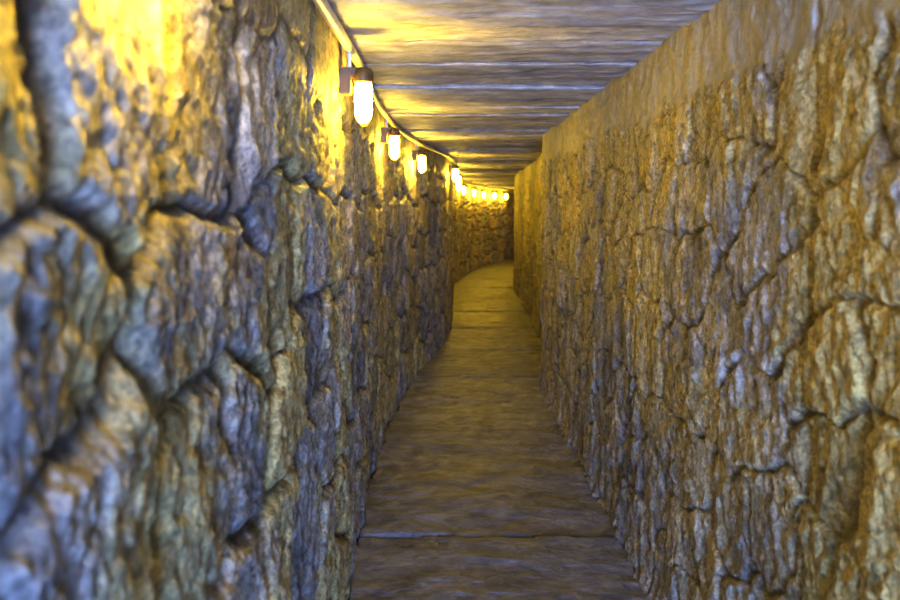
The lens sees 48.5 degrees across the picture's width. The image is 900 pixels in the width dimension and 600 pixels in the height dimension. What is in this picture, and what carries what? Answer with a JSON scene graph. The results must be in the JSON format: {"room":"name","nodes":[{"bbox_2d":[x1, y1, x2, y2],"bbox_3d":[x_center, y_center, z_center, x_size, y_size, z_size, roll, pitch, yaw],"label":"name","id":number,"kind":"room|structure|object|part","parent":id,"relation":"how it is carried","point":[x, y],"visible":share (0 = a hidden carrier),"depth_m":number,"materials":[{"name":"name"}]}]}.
{"room":"underground passage","nodes":[
{"label":"underground passage","id":0,"kind":"room"},
{"bbox_2d":[0,0,899,599],"bbox_3d":[2.000,-0.924,14.745,5.019,2.200,36.322,0,5,0],"label":"wall","id":1,"kind":"structure","parent":0,"point":[222,290],"depth_m":2.18,"materials":[{"name":"stone"}]},
{"bbox_2d":[339,52,373,126],"bbox_3d":[-0.317,-0.728,3.416,0.118,0.269,0.077,0,5,0],"label":"wall lamp","id":2,"kind":"object","parent":1,"relation":"attached to","point":[362,77],"visible":0.98,"depth_m":3.39,"materials":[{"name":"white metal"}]},
{"bbox_3d":[-0.356,-0.746,3.414,0.040,0.090,0.060,0,5,0],"label":"plate","id":3,"kind":"part","parent":2,"relation":"part of","materials":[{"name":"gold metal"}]},
{"bbox_3d":[-0.325,-0.776,3.412,0.050,0.030,0.035,0,5,0],"label":"bracket arm","id":4,"kind":"part","parent":2,"relation":"part of","materials":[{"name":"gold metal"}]},
{"bbox_2d":[354,82,371,123],"bbox_3d":[-0.296,-0.674,3.421,0.060,0.138,0.060,0,5,0],"label":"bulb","id":5,"kind":"object","parent":2,"relation":"on","point":[362,90],"depth_m":3.40,"materials":[{"name":"beige glass"}]},
{"bbox_2d":[381,119,400,160],"bbox_3d":[-0.357,-0.974,6.034,0.118,0.269,0.077,0,5,0],"label":"wall lamp","id":6,"kind":"object","parent":1,"relation":"attached to","point":[394,133],"visible":0.98,"depth_m":6.01,"materials":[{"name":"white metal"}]},
{"bbox_3d":[-0.396,-0.992,6.032,0.040,0.090,0.060,0,5,0],"label":"plate","id":7,"kind":"part","parent":6,"relation":"part of","materials":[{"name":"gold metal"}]},
{"bbox_2d":[389,136,398,158],"bbox_3d":[-0.336,-0.920,6.039,0.060,0.138,0.060,0,5,0],"label":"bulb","id":8,"kind":"object","parent":6,"relation":"on","point":[393,140],"depth_m":6.01,"materials":[{"name":"beige glass"}]},
{"bbox_2d":[312,0,513,190],"bbox_3d":[0.322,-1.730,13.226,1.322,0.134,33.263,0,5,4],"label":"conduit","id":9,"kind":"object","parent":1,"relation":"attached to","point":[323,6],"visible":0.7,"depth_m":3.46,"materials":[{"name":"metal"}]},
{"bbox_2d":[412,144,425,173],"bbox_3d":[-0.257,-1.198,8.416,0.118,0.269,0.077,0,5,4],"label":"wall lamp","id":10,"kind":"object","parent":1,"relation":"attached to","point":[421,159],"visible":0.98,"depth_m":8.39,"materials":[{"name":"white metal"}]},
{"bbox_3d":[-0.296,-1.216,8.417,0.040,0.090,0.060,0,5,4],"label":"plate","id":11,"kind":"part","parent":10,"relation":"part of","materials":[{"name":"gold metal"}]},
{"bbox_2d":[418,156,425,171],"bbox_3d":[-0.236,-1.144,8.419,0.060,0.138,0.060,0,5,4],"label":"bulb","id":12,"kind":"object","parent":10,"relation":"on","point":[421,159],"depth_m":8.40,"materials":[{"name":"beige glass"}]},
{"bbox_2d":[448,161,458,181],"bbox_3d":[0.043,-1.489,11.505,0.118,0.269,0.077,0,5,3],"label":"wall lamp","id":13,"kind":"object","parent":1,"relation":"attached to","point":[455,168],"visible":1,"depth_m":11.48,"materials":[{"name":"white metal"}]},
{"bbox_2d":[453,169,457,180],"bbox_3d":[0.064,-1.434,11.509,0.060,0.138,0.060,0,5,3],"label":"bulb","id":14,"kind":"object","parent":13,"relation":"on","point":[455,171],"depth_m":11.48,"materials":[{"name":"beige glass"}]},
{"bbox_2d":[457,173,460,186],"bbox_3d":[0.108,-1.769,14.497,0.118,0.269,0.077,0,5,0],"label":"wall lamp","id":15,"kind":"object","parent":1,"relation":"attached to","point":[459,174],"visible":0.69,"depth_m":14.48,"materials":[{"name":"white glass"}]},
{"bbox_2d":[460,182,465,193],"bbox_3d":[0.257,-2.252,20.067,0.118,0.269,0.077,1,5,6],"label":"wall lamp","id":16,"kind":"object","parent":1,"relation":"attached to","point":[462,187],"visible":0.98,"depth_m":20.04,"materials":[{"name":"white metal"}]},
{"bbox_2d":[350,258,648,599],"bbox_3d":[2.025,0.134,14.885,4.994,0.106,36.389,0,5,0],"label":"floor","id":17,"kind":"structure","parent":0,"point":[476,491],"depth_m":5.26,"materials":[{"name":"brown stone"}]},
{"bbox_2d":[327,0,721,188],"bbox_3d":[1.143,-1.983,14.914,3.261,0.239,37.016,1,5,6],"label":"ceiling","id":18,"kind":"structure","parent":0,"point":[482,83],"depth_m":4.01,"materials":[{"name":"wood"}]}
]}

